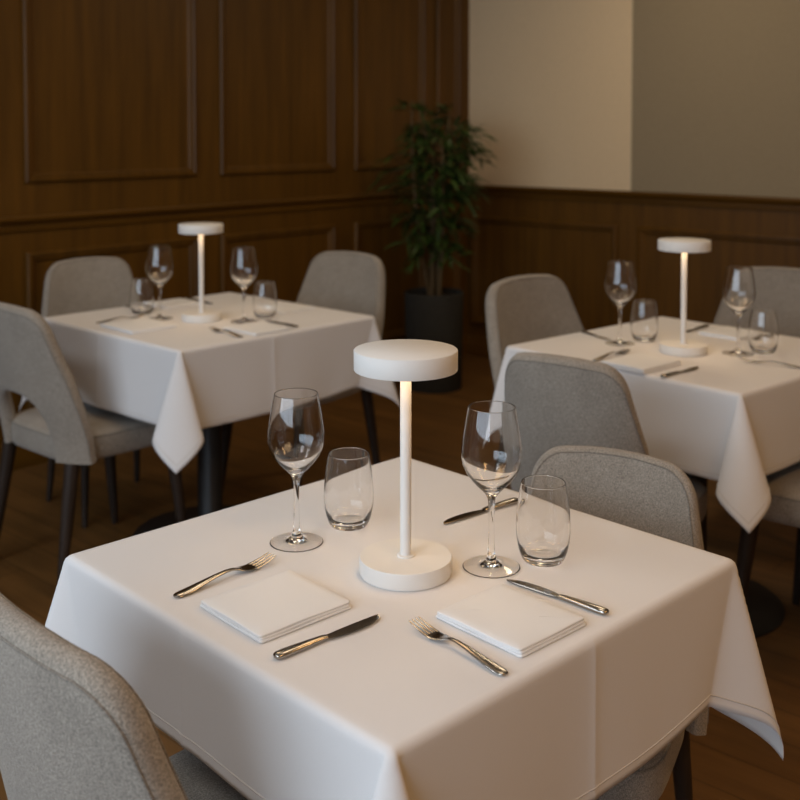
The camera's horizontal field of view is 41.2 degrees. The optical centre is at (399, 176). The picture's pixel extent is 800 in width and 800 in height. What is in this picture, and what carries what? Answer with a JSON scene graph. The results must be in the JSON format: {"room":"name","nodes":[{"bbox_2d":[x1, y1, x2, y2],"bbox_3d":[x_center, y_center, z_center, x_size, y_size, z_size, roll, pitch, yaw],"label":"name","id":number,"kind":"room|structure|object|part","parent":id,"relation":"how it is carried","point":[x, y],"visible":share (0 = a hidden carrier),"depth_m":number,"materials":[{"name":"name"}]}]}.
{"room":"restaurant dining room","nodes":[
{"label":"restaurant dining room","id":0,"kind":"room"},
{"bbox_2d":[0,0,468,442],"bbox_3d":[-1.984,-0.160,3.955,0.150,2.750,7.420,2,3,41],"label":"wall","id":1,"kind":"structure","parent":0,"point":[110,77],"depth_m":5.10,"materials":[{"name":"brown wood"}]},
{"bbox_2d":[22,0,196,182],"bbox_3d":[-1.242,-0.711,4.646,0.020,1.448,0.871,2,3,41],"label":"trim","id":2,"kind":"structure","parent":1,"relation":"attached to","point":[30,176],"depth_m":4.60,"materials":[{"name":"brown wood"}]},
{"bbox_2d":[26,237,197,408],"bbox_3d":[-1.242,0.641,4.703,0.020,0.685,0.871,2,3,41],"label":"trim","id":3,"kind":"structure","parent":1,"relation":"attached to","point":[192,242],"depth_m":4.63,"materials":[{"name":"brown wood"}]},
{"bbox_2d":[0,187,463,232],"bbox_3d":[-1.921,0.211,3.902,0.036,0.064,7.100,2,3,41],"label":"trim","id":4,"kind":"structure","parent":1,"relation":"attached to","point":[150,214],"depth_m":4.95,"materials":[{"name":"brown wood"}]},
{"bbox_2d":[0,335,467,470],"bbox_3d":[-1.927,1.156,3.948,0.018,0.120,7.100,2,3,41],"label":"baseboard","id":5,"kind":"structure","parent":1,"relation":"attached to","point":[24,458],"depth_m":4.38,"materials":[{"name":"brown wood"}]},
{"bbox_2d":[218,0,334,174],"bbox_3d":[-0.604,-0.742,5.371,0.020,1.448,0.775,2,3,41],"label":"trim","id":6,"kind":"structure","parent":1,"relation":"attached to","point":[330,166],"depth_m":5.35,"materials":[{"name":"brown wood"}]},
{"bbox_2d":[220,224,334,292],"bbox_3d":[-0.604,0.611,5.428,0.020,0.685,0.775,2,3,41],"label":"trim","id":7,"kind":"structure","parent":1,"relation":"attached to","point":[330,229],"depth_m":5.31,"materials":[{"name":"brown wood"}]},
{"bbox_2d":[354,216,424,339],"bbox_3d":[-0.049,0.584,6.057,0.020,0.685,0.592,2,3,41],"label":"trim","id":8,"kind":"structure","parent":1,"relation":"attached to","point":[375,223],"depth_m":6.02,"materials":[{"name":"brown wood"}]},
{"bbox_2d":[354,0,425,169],"bbox_3d":[-0.049,-0.768,6.000,0.020,1.448,0.592,2,3,41],"label":"trim","id":9,"kind":"structure","parent":1,"relation":"attached to","point":[358,165],"depth_m":5.87,"materials":[{"name":"brown wood"}]},
{"bbox_2d":[436,213,459,288],"bbox_3d":[0.294,0.568,6.446,0.020,0.685,0.220,2,3,41],"label":"trim","id":10,"kind":"structure","parent":1,"relation":"attached to","point":[456,266],"depth_m":6.50,"materials":[{"name":"brown wood"}]},
{"bbox_2d":[436,0,460,165],"bbox_3d":[0.294,-0.784,6.389,0.020,1.448,0.220,2,3,41],"label":"trim","id":11,"kind":"structure","parent":1,"relation":"attached to","point":[438,2],"depth_m":6.44,"materials":[{"name":"brown wood"}]},
{"bbox_2d":[0,355,799,799],"bbox_3d":[0.485,1.355,1.843,6.730,0.100,7.420,2,3,41],"label":"floor","id":12,"kind":"structure","parent":0,"point":[731,761],"depth_m":3.75,"materials":[{"name":"brown wood"}]},
{"bbox_2d":[41,257,139,527],"bbox_3d":[-1.086,0.766,3.963,0.436,0.898,0.420,-2,3,-39],"label":"dining chair","id":13,"kind":"object","parent":12,"relation":"on","point":[84,284],"visible":0.23,"depth_m":4.06,"materials":[{"name":"fabric"}]},
{"bbox_3d":[-1.290,1.013,3.961,0.075,0.406,0.038,1,3,20],"label":"leg","id":14,"kind":"part","parent":13,"relation":"part of","materials":[{"name":"brown wood"}]},
{"bbox_3d":[-1.107,1.022,3.733,0.038,0.406,0.065,0,2,3],"label":"leg","id":15,"kind":"part","parent":13,"relation":"part of","materials":[{"name":"brown wood"}]},
{"bbox_3d":[-1.170,0.559,4.060,0.432,0.493,0.145,-2,3,-39],"label":"backrest","id":16,"kind":"part","parent":13,"relation":"part of","materials":[{"name":"grey fabric"}]},
{"bbox_3d":[-1.029,1.004,4.169,0.038,0.406,0.075,0,2,-7],"label":"leg","id":17,"kind":"part","parent":13,"relation":"part of","materials":[{"name":"brown wood"}]},
{"bbox_2d":[0,302,186,583],"bbox_3d":[-1.029,0.805,3.409,0.505,0.868,0.563,2,3,41],"label":"dining chair","id":18,"kind":"object","parent":12,"relation":"on","point":[68,430],"visible":0.83,"depth_m":3.17,"materials":[{"name":"fabric"}]},
{"bbox_3d":[-1.278,1.042,3.427,0.098,0.392,0.046,-1,3,-22],"label":"leg","id":19,"kind":"part","parent":18,"relation":"part of","materials":[{"name":"brown wood"}]},
{"bbox_3d":[-1.148,0.615,3.264,0.499,0.476,0.195,2,3,41],"label":"backrest","id":20,"kind":"part","parent":18,"relation":"part of","materials":[{"name":"grey fabric"}]},
{"bbox_3d":[-0.989,1.053,3.172,0.046,0.392,0.098,1,2,15],"label":"leg","id":21,"kind":"part","parent":18,"relation":"part of","materials":[{"name":"brown wood"}]},
{"bbox_3d":[-0.990,0.803,3.452,0.457,0.096,0.444,2,3,41],"label":"seat","id":22,"kind":"part","parent":18,"relation":"part of","materials":[{"name":"grey fabric"}]},
{"bbox_3d":[-1.014,1.030,3.721,0.046,0.392,0.084,1,2,15],"label":"leg","id":23,"kind":"part","parent":18,"relation":"part of","materials":[{"name":"brown wood"}]},
{"bbox_3d":[-0.730,1.040,3.471,0.084,0.392,0.046,-1,3,-22],"label":"leg","id":24,"kind":"part","parent":18,"relation":"part of","materials":[{"name":"brown wood"}]},
{"bbox_2d":[0,593,247,799],"bbox_3d":[-0.243,0.899,1.365,0.553,0.852,0.505,-2,3,-45],"label":"dining chair","id":25,"kind":"object","parent":12,"relation":"on","point":[72,727],"visible":0.71,"depth_m":1.10,"materials":[{"name":"grey fabric"}]},
{"bbox_3d":[-0.202,0.897,1.405,0.436,0.094,0.458,-2,3,-45],"label":"seat","id":26,"kind":"part","parent":25,"relation":"part of","materials":[{"name":"grey fabric"}]},
{"bbox_2d":[133,425,235,535],"bbox_3d":[-0.654,0.854,3.650,0.778,0.748,0.778,2,3,43],"label":"table","id":27,"kind":"object","parent":12,"relation":"on","point":[209,456],"visible":0.16,"depth_m":3.63,"materials":[{"name":"black metal"}]},
{"bbox_2d":[19,292,399,473],"bbox_3d":[-0.654,0.645,3.640,1.003,0.333,0.968,2,3,43],"label":"tablecloth","id":28,"kind":"object","parent":27,"relation":"on","point":[185,380],"visible":0.77,"depth_m":3.31,"materials":[{"name":"white fabric"}]},
{"bbox_2d":[96,314,145,322],"bbox_3d":[-0.933,0.475,3.556,0.176,0.012,0.024,-2,3,-42],"label":"fork","id":29,"kind":"object","parent":28,"relation":"on","point":[141,315],"visible":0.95,"depth_m":3.55,"materials":[{"name":"silver metal"}]},
{"bbox_3d":[-0.960,0.476,3.532,0.104,0.012,0.018,-2,3,-42],"label":"handle","id":30,"kind":"part","parent":29,"relation":"part of","materials":[{"name":"silver metal"}]},
{"bbox_2d":[100,317,177,333],"bbox_3d":[-0.844,0.481,3.438,0.200,0.011,0.170,2,3,44],"label":"folded napkin","id":31,"kind":"object","parent":28,"relation":"on","point":[144,324],"visible":1,"depth_m":3.41,"materials":[{"name":"fabric"}]},
{"bbox_2d":[130,278,153,314],"bbox_3d":[-0.895,0.416,3.688,0.083,0.120,0.083,2,3,41],"label":"water tumbler","id":32,"kind":"object","parent":28,"relation":"on","point":[141,289],"visible":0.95,"depth_m":3.66,"materials":[{"name":"clear glass"}]},
{"bbox_2d":[146,245,173,320],"bbox_3d":[-0.810,0.357,3.587,0.092,0.246,0.092,-1,3,-16],"label":"wine glass","id":33,"kind":"object","parent":28,"relation":"on","point":[159,260],"visible":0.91,"depth_m":3.55,"materials":[{"name":"clear glass"}]},
{"bbox_2d":[153,298,198,308],"bbox_3d":[-0.826,0.463,3.874,0.140,0.011,0.150,2,3,44],"label":"folded napkin","id":34,"kind":"object","parent":28,"relation":"on","point":[177,302],"visible":0.74,"depth_m":3.85,"materials":[{"name":"fabric"}]},
{"bbox_2d":[186,297,212,303],"bbox_3d":[-0.745,0.461,3.947,0.019,0.008,0.172,-2,3,-43],"label":"table knife","id":35,"kind":"object","parent":28,"relation":"on","point":[188,298],"visible":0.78,"depth_m":3.97,"materials":[{"name":"silver metal"}]},
{"bbox_2d":[178,222,222,322],"bbox_3d":[-0.666,0.320,3.565,0.148,0.322,0.148,2,3,41],"label":"table lamp","id":36,"kind":"object","parent":28,"relation":"on","point":[201,315],"visible":1,"depth_m":3.54,"materials":[{"name":"white metal"}]},
{"bbox_2d":[209,326,242,337],"bbox_3d":[-0.543,0.485,3.321,0.024,0.012,0.176,-2,3,-42],"label":"fork","id":37,"kind":"object","parent":28,"relation":"on","point":[230,332],"visible":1,"depth_m":3.30,"materials":[{"name":"silver metal"}]},
{"bbox_3d":[-0.519,0.486,3.294,0.018,0.012,0.104,-2,3,-42],"label":"handle","id":38,"kind":"part","parent":37,"relation":"part of","materials":[{"name":"silver metal"}]},
{"bbox_2d":[230,247,257,323],"bbox_3d":[-0.518,0.360,3.531,0.092,0.246,0.092,-1,3,-16],"label":"wine glass","id":39,"kind":"object","parent":28,"relation":"on","point":[243,264],"visible":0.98,"depth_m":3.50,"materials":[{"name":"clear glass"}]},
{"bbox_2d":[223,321,291,335],"bbox_3d":[-0.454,0.484,3.397,0.170,0.008,0.150,2,3,44],"label":"folded napkin","id":40,"kind":"object","parent":28,"relation":"on","point":[254,328],"visible":1,"depth_m":3.37,"materials":[{"name":"fabric"}]},
{"bbox_2d":[252,281,276,318],"bbox_3d":[-0.459,0.419,3.612,0.083,0.120,0.083,2,3,41],"label":"water tumbler","id":41,"kind":"object","parent":28,"relation":"on","point":[264,303],"visible":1,"depth_m":3.58,"materials":[{"name":"clear glass"}]},
{"bbox_2d":[266,320,297,327],"bbox_3d":[-0.386,0.480,3.485,0.019,0.008,0.172,-2,3,-41],"label":"table knife","id":42,"kind":"object","parent":28,"relation":"on","point":[286,324],"visible":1,"depth_m":3.46,"materials":[{"name":"silver metal"}]},
{"bbox_3d":[-0.357,0.482,3.450,0.016,0.008,0.080,-2,3,-41],"label":"handle","id":43,"kind":"part","parent":42,"relation":"part of","materials":[{"name":"silver metal"}]},
{"bbox_2d":[276,302,315,313],"bbox_3d":[-0.410,0.468,3.795,0.170,0.008,0.150,2,3,44],"label":"folded napkin","id":44,"kind":"object","parent":28,"relation":"on","point":[284,307],"visible":0.67,"depth_m":3.77,"materials":[{"name":"fabric"}]},
{"bbox_2d":[222,251,385,498],"bbox_3d":[-0.354,0.760,4.052,0.482,0.903,0.586,2,3,37],"label":"dining chair","id":45,"kind":"object","parent":12,"relation":"on","point":[348,281],"visible":0.3,"depth_m":4.17,"materials":[{"name":"fabric"}]},
{"bbox_3d":[-0.646,1.011,3.975,0.086,0.408,0.044,-2,3,-37],"label":"leg","id":46,"kind":"part","parent":45,"relation":"part of","materials":[{"name":"brown wood"}]},
{"bbox_3d":[-0.362,1.020,3.759,0.044,0.408,0.086,1,3,21],"label":"leg","id":47,"kind":"part","parent":45,"relation":"part of","materials":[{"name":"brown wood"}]},
{"bbox_3d":[-0.240,0.550,4.194,0.477,0.495,0.203,2,3,37],"label":"backrest","id":48,"kind":"part","parent":45,"relation":"part of","materials":[{"name":"grey fabric"}]},
{"bbox_3d":[-0.391,0.762,4.004,0.437,0.099,0.462,2,3,37],"label":"seat","id":49,"kind":"part","parent":45,"relation":"part of","materials":[{"name":"grey fabric"}]},
{"bbox_3d":[-0.111,1.006,4.087,0.101,0.408,0.044,-2,3,-41],"label":"leg","id":50,"kind":"part","parent":45,"relation":"part of","materials":[{"name":"brown wood"}]},
{"bbox_2d":[365,98,496,393],"bbox_3d":[0.201,0.369,5.723,0.655,1.543,0.650,2,3,41],"label":"potted plant","id":51,"kind":"object","parent":12,"relation":"on","point":[433,312],"visible":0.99,"depth_m":5.64,"materials":[{"name":"plant"}]},
{"bbox_2d":[404,287,463,393],"bbox_3d":[0.183,0.879,5.743,0.320,0.522,0.320,2,3,41],"label":"planter","id":52,"kind":"object","parent":12,"relation":"on","point":[431,313],"depth_m":5.61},
{"bbox_2d":[485,274,584,488],"bbox_3d":[0.604,0.794,3.559,0.546,0.877,0.569,-2,3,-45],"label":"dining chair","id":53,"kind":"object","parent":12,"relation":"on","point":[531,307],"visible":0.36,"depth_m":3.69,"materials":[{"name":"fabric"}]},
{"bbox_3d":[0.475,0.591,3.681,0.540,0.481,0.197,-2,3,-45],"label":"backrest","id":54,"kind":"part","parent":53,"relation":"part of","materials":[{"name":"grey fabric"}]},
{"bbox_2d":[504,352,706,543],"bbox_3d":[0.515,0.835,2.654,0.399,0.872,0.566,2,3,36],"label":"dining chair","id":55,"kind":"object","parent":12,"relation":"on","point":[558,400],"visible":0.42,"depth_m":2.42,"materials":[{"name":"fabric"}]},
{"bbox_3d":[0.407,0.644,2.499,0.394,0.478,0.196,2,3,36],"label":"backrest","id":56,"kind":"part","parent":55,"relation":"part of","materials":[{"name":"grey fabric"}]},
{"bbox_3d":[0.550,0.833,2.700,0.361,0.096,0.446,2,3,36],"label":"seat","id":57,"kind":"part","parent":55,"relation":"part of","materials":[{"name":"grey fabric"}]},
{"bbox_3d":[0.775,1.069,2.768,0.081,0.394,0.037,-2,3,-40],"label":"leg","id":58,"kind":"part","parent":55,"relation":"part of","materials":[{"name":"brown wood"}]},
{"bbox_2d":[532,446,708,799],"bbox_3d":[0.311,0.909,1.834,0.399,0.792,0.401,1,3,29],"label":"dining chair","id":59,"kind":"object","parent":12,"relation":"on","point":[642,492],"visible":0.26,"depth_m":1.92,"materials":[{"name":"fabric"}]},
{"bbox_3d":[0.291,0.911,1.798,0.362,0.087,0.316,1,3,29],"label":"seat","id":60,"kind":"part","parent":59,"relation":"part of","materials":[{"name":"grey fabric"}]},
{"bbox_3d":[0.499,1.125,1.866,0.071,0.357,0.035,-1,3,-32],"label":"leg","id":61,"kind":"part","parent":59,"relation":"part of","materials":[{"name":"brown wood"}]},
{"bbox_2d":[684,472,784,638],"bbox_3d":[0.859,0.876,3.121,0.749,0.748,0.749,-2,3,-41],"label":"table","id":62,"kind":"object","parent":12,"relation":"on","point":[766,611],"visible":0.13,"depth_m":3.08,"materials":[{"name":"black metal"}]},
{"bbox_2d":[493,316,799,532],"bbox_3d":[0.858,0.660,3.115,0.954,0.318,0.952,-2,3,-41],"label":"tablecloth","id":63,"kind":"object","parent":62,"relation":"on","point":[731,421],"visible":0.56,"depth_m":2.69,"materials":[{"name":"white fabric"}]},
{"bbox_2d":[581,330,610,339],"bbox_3d":[0.602,0.490,3.279,0.016,0.007,0.146,-1,3,-25],"label":"table knife","id":64,"kind":"object","parent":63,"relation":"on","point":[582,331],"visible":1,"depth_m":3.29,"materials":[{"name":"silver metal"}]},
{"bbox_3d":[0.587,0.488,3.315,0.014,0.007,0.068,-1,3,-25],"label":"handle","id":65,"kind":"part","parent":64,"relation":"part of","materials":[{"name":"silver metal"}]},
{"bbox_2d":[593,348,631,360],"bbox_3d":[0.595,0.499,2.988,0.024,0.012,0.176,2,3,44],"label":"fork","id":66,"kind":"object","parent":63,"relation":"on","point":[621,351],"visible":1,"depth_m":2.97,"materials":[{"name":"silver metal"}]},
{"bbox_3d":[0.570,0.500,2.962,0.018,0.012,0.104,2,3,44],"label":"handle","id":67,"kind":"part","parent":66,"relation":"part of","materials":[{"name":"silver metal"}]},
{"bbox_2d":[605,260,635,345],"bbox_3d":[0.655,0.375,3.166,0.092,0.246,0.092,0,2,9],"label":"wine glass","id":68,"kind":"object","parent":63,"relation":"on","point":[620,279],"visible":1,"depth_m":3.13,"materials":[{"name":"clear glass"}]},
{"bbox_2d":[602,352,681,373],"bbox_3d":[0.651,0.503,2.874,0.170,0.014,0.145,-2,3,-41],"label":"folded napkin","id":69,"kind":"object","parent":63,"relation":"on","point":[642,363],"visible":0.94,"depth_m":2.85,"materials":[{"name":"fabric"}]},
{"bbox_2d":[630,299,657,341],"bbox_3d":[0.738,0.436,3.213,0.083,0.120,0.083,2,3,41],"label":"water tumbler","id":70,"kind":"object","parent":63,"relation":"on","point":[644,314],"visible":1,"depth_m":3.18,"materials":[{"name":"clear glass"}]},
{"bbox_2d":[660,366,697,377],"bbox_3d":[0.736,0.510,2.784,0.172,0.008,0.019,-2,3,-42],"label":"table knife","id":71,"kind":"object","parent":63,"relation":"on","point":[664,375],"visible":1,"depth_m":2.77,"materials":[{"name":"silver metal"}]},
{"bbox_3d":[0.701,0.511,2.754,0.080,0.008,0.016,-2,3,-42],"label":"handle","id":72,"kind":"part","parent":71,"relation":"part of","materials":[{"name":"silver metal"}]},
{"bbox_3d":[0.765,0.510,2.810,0.094,0.002,0.017,-2,3,-42],"label":"blade","id":73,"kind":"part","parent":71,"relation":"part of","materials":[{"name":"silver metal"}]},
{"bbox_2d":[658,237,710,356],"bbox_3d":[0.811,0.342,3.042,0.148,0.322,0.148,2,3,41],"label":"table lamp","id":74,"kind":"object","parent":63,"relation":"on","point":[683,347],"visible":1,"depth_m":3.02,"materials":[{"name":"white metal"}]},
{"bbox_2d":[686,324,708,332],"bbox_3d":[0.937,0.484,3.384,0.019,0.008,0.172,2,3,43],"label":"table knife","id":75,"kind":"object","parent":63,"relation":"on","point":[704,325],"visible":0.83,"depth_m":3.40,"materials":[{"name":"silver metal"}]},
{"bbox_3d":[0.969,0.483,3.417,0.016,0.008,0.080,2,3,43],"label":"handle","id":76,"kind":"part","parent":75,"relation":"part of","materials":[{"name":"silver metal"}]},
{"bbox_2d":[699,326,747,340],"bbox_3d":[1.029,0.486,3.308,0.150,0.011,0.140,-2,3,-41],"label":"folded napkin","id":77,"kind":"object","parent":63,"relation":"on","point":[725,332],"visible":0.74,"depth_m":3.29,"materials":[{"name":"fabric"}]},
{"bbox_2d":[722,266,755,356],"bbox_3d":[0.961,0.381,3.022,0.092,0.246,0.092,-1,3,-16],"label":"wine glass","id":78,"kind":"object","parent":63,"relation":"on","point":[738,288],"visible":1,"depth_m":2.99,"materials":[{"name":"clear glass"}]},
{"bbox_2d":[748,309,778,353],"bbox_3d":[1.038,0.443,3.038,0.083,0.120,0.083,2,3,41],"label":"water tumbler","id":79,"kind":"object","parent":63,"relation":"on","point":[763,331],"visible":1,"depth_m":3.01,"materials":[{"name":"clear glass"}]},
{"bbox_2d":[738,357,799,367],"bbox_3d":[1.004,0.503,2.877,0.176,0.012,0.024,2,3,34],"label":"fork","id":80,"kind":"object","parent":63,"relation":"on","point":[741,358],"visible":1,"depth_m":2.88,"materials":[{"name":"silver metal"}]},
{"bbox_3d":[1.034,0.504,2.857,0.104,0.012,0.018,2,3,34],"label":"handle","id":81,"kind":"part","parent":80,"relation":"part of","materials":[{"name":"silver metal"}]},
{"bbox_2d":[714,267,799,337],"bbox_3d":[1.312,0.787,3.830,0.540,0.868,0.563,2,3,36],"label":"dining chair","id":82,"kind":"object","parent":12,"relation":"on","point":[777,288],"visible":0.16,"depth_m":4.01,"materials":[{"name":"fabric"}]},
{"bbox_2d":[736,462,799,604],"bbox_3d":[1.210,0.832,2.767,0.563,0.868,0.515,2,3,43],"label":"dining chair","id":83,"kind":"object","parent":12,"relation":"on","point":[784,484],"visible":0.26,"depth_m":2.77,"materials":[{"name":"fabric"}]},
{"bbox_3d":[0.905,1.069,2.800,0.084,0.392,0.046,1,3,16],"label":"leg","id":84,"kind":"part","parent":83,"relation":"part of","materials":[{"name":"brown wood"}]},
{"bbox_3d":[1.168,0.830,2.808,0.444,0.096,0.466,2,3,43],"label":"seat","id":85,"kind":"part","parent":83,"relation":"part of","materials":[{"name":"grey fabric"}]},
{"bbox_3d":[1.171,1.057,3.081,0.046,0.392,0.084,-1,3,-20],"label":"leg","id":86,"kind":"part","parent":83,"relation":"part of","materials":[{"name":"brown wood"}]},
{"bbox_3d":[-0.002,0.941,1.599,0.682,0.748,0.682,-2,3,-44],"label":"table","id":87,"kind":"object","parent":12,"relation":"on","visible":0},
{"bbox_2d":[45,457,783,799],"bbox_3d":[0.012,0.720,1.601,0.920,0.312,0.873,-2,3,-44],"label":"tablecloth","id":88,"kind":"object","parent":87,"relation":"on","point":[383,709],"visible":0.73,"depth_m":1.38,"materials":[{"name":"white fabric"}]},
{"bbox_2d":[173,552,276,597],"bbox_3d":[-0.246,0.562,1.502,0.024,0.012,0.172,2,3,43],"label":"fork","id":89,"kind":"object","parent":88,"relation":"on","point":[250,566],"visible":1,"depth_m":1.50,"materials":[{"name":"silver metal"}]},
{"bbox_3d":[-0.270,0.563,1.477,0.017,0.012,0.102,2,3,43],"label":"handle","id":90,"kind":"part","parent":89,"relation":"part of","materials":[{"name":"silver metal"}]},
{"bbox_2d":[200,570,350,642],"bbox_3d":[-0.165,0.567,1.411,0.147,0.011,0.142,-2,3,-43],"label":"folded napkin","id":91,"kind":"object","parent":88,"relation":"on","point":[264,610],"visible":1,"depth_m":1.40,"materials":[{"name":"fabric"}]},
{"bbox_2d":[268,388,324,551],"bbox_3d":[-0.159,0.447,1.631,0.087,0.231,0.087,1,3,24],"label":"wine glass","id":92,"kind":"object","parent":88,"relation":"on","point":[296,437],"visible":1,"depth_m":1.60,"materials":[{"name":"clear glass"}]},
{"bbox_2d":[273,614,379,659],"bbox_3d":[-0.086,0.572,1.325,0.166,0.008,0.018,-2,3,-41],"label":"table knife","id":93,"kind":"object","parent":88,"relation":"on","point":[290,650],"visible":1,"depth_m":1.31,"materials":[{"name":"silver metal"}]},
{"bbox_3d":[-0.121,0.573,1.297,0.077,0.008,0.016,-2,3,-41],"label":"handle","id":94,"kind":"part","parent":93,"relation":"part of","materials":[{"name":"silver metal"}]},
{"bbox_3d":[-0.058,0.572,1.349,0.091,0.002,0.017,-2,3,-41],"label":"blade","id":95,"kind":"part","parent":93,"relation":"part of","materials":[{"name":"silver metal"}]},
{"bbox_2d":[324,447,373,530],"bbox_3d":[-0.082,0.501,1.706,0.080,0.117,0.080,2,3,41],"label":"water tumbler","id":96,"kind":"object","parent":88,"relation":"on","point":[348,482],"visible":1,"depth_m":1.68,"materials":[{"name":"clear glass"}]},
{"bbox_2d":[354,339,457,591],"bbox_3d":[0.008,0.406,1.518,0.148,0.322,0.148,2,3,41],"label":"table lamp","id":97,"kind":"object","parent":88,"relation":"on","point":[405,563],"visible":1,"depth_m":1.50,"materials":[{"name":"white metal"}]},
{"bbox_2d":[409,616,507,675],"bbox_3d":[0.070,0.571,1.296,0.023,0.011,0.164,-2,3,-40],"label":"fork","id":98,"kind":"object","parent":88,"relation":"on","point":[485,661],"visible":1,"depth_m":1.28,"materials":[{"name":"silver metal"}]},
{"bbox_3d":[0.092,0.572,1.270,0.016,0.011,0.097,-2,3,-40],"label":"handle","id":99,"kind":"part","parent":98,"relation":"part of","materials":[{"name":"silver metal"}]},
{"bbox_2d":[443,497,517,524],"bbox_3d":[0.134,0.553,1.762,0.171,0.008,0.019,-2,3,-39],"label":"table knife","id":100,"kind":"object","parent":88,"relation":"on","point":[510,501],"visible":0.86,"depth_m":1.76,"materials":[{"name":"silver metal"}]},
{"bbox_3d":[0.103,0.555,1.739,0.093,0.002,0.017,-2,3,-38],"label":"blade","id":101,"kind":"part","parent":100,"relation":"part of","materials":[{"name":"silver metal"}]},
{"bbox_3d":[0.170,0.552,1.790,0.079,0.008,0.016,-2,3,-38],"label":"handle","id":102,"kind":"part","parent":100,"relation":"part of","materials":[{"name":"silver metal"}]},
{"bbox_2d":[461,401,521,578],"bbox_3d":[0.132,0.449,1.539,0.088,0.235,0.088,-1,3,-26],"label":"wine glass","id":103,"kind":"object","parent":88,"relation":"on","point":[491,449],"visible":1,"depth_m":1.51,"materials":[{"name":"clear glass"}]},
{"bbox_2d":[436,584,585,657],"bbox_3d":[0.142,0.568,1.371,0.128,0.011,0.148,-2,3,-43],"label":"folded napkin","id":104,"kind":"object","parent":88,"relation":"on","point":[519,623],"visible":1,"depth_m":1.36,"materials":[{"name":"fabric"}]},
{"bbox_2d":[516,475,570,566],"bbox_3d":[0.211,0.507,1.567,0.080,0.117,0.080,2,3,41],"label":"water tumbler","id":105,"kind":"object","parent":88,"relation":"on","point":[543,521],"visible":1,"depth_m":1.54,"materials":[{"name":"clear glass"}]},
{"bbox_2d":[507,579,608,614],"bbox_3d":[0.213,0.567,1.442,0.160,0.008,0.017,2,3,42],"label":"table knife","id":106,"kind":"object","parent":88,"relation":"on","point":[598,609],"visible":1,"depth_m":1.43,"materials":[{"name":"silver metal"}]},
{"bbox_3d":[0.186,0.567,1.467,0.087,0.002,0.016,2,3,42],"label":"blade","id":107,"kind":"part","parent":106,"relation":"part of","materials":[{"name":"silver metal"}]},
{"bbox_3d":[0.244,0.568,1.413,0.074,0.008,0.015,2,3,42],"label":"handle","id":108,"kind":"part","parent":106,"relation":"part of","materials":[{"name":"silver metal"}]},
{"bbox_2d":[469,0,632,190],"bbox_3d":[2.888,-0.184,4.509,6.430,2.750,0.150,2,3,41],"label":"wall","id":109,"kind":"structure","parent":0,"point":[550,81],"depth_m":6.16,"materials":[{"name":"beige paint"}]},
{"bbox_2d":[467,335,489,358],"bbox_3d":[2.826,1.134,4.480,6.410,0.120,0.018,2,3,41],"label":"baseboard","id":110,"kind":"structure","parent":109,"relation":"attached to","point":[477,346],"depth_m":6.54,"materials":[{"name":"brown wood"}]},
{"bbox_2d":[471,215,617,325],"bbox_3d":[0.819,0.587,6.224,1.013,0.666,0.020,2,3,41],"label":"trim","id":111,"kind":"structure","parent":109,"relation":"attached to","point":[613,229],"depth_m":6.30,"materials":[{"name":"brown wood"}]},
{"bbox_2d":[466,195,799,337],"bbox_3d":[2.831,0.679,4.481,6.430,1.028,0.019,2,3,41],"label":"wainscoting","id":112,"kind":"structure","parent":109,"relation":"attached to","point":[579,259],"depth_m":5.93,"materials":[{"name":"brown wood"}]},
{"bbox_2d":[472,185,799,210],"bbox_3d":[2.824,0.171,4.429,6.400,0.064,0.036,2,3,41],"label":"trim","id":113,"kind":"structure","parent":109,"relation":"attached to","point":[686,199],"depth_m":5.73,"materials":[{"name":"brown wood"}]},
{"bbox_2d":[631,0,799,197],"bbox_3d":[3.259,-0.691,4.053,5.300,1.697,0.009,2,3,41],"label":"wall","id":114,"kind":"structure","parent":109,"relation":"attached to","point":[716,83],"depth_m":5.49,"materials":[{"name":"beige paint"}]},
{"bbox_2d":[636,226,799,299],"bbox_3d":[1.671,0.618,5.475,1.013,0.666,0.020,2,3,41],"label":"trim","id":115,"kind":"structure","parent":109,"relation":"attached to","point":[641,230],"depth_m":5.59,"materials":[{"name":"brown wood"}]}
]}

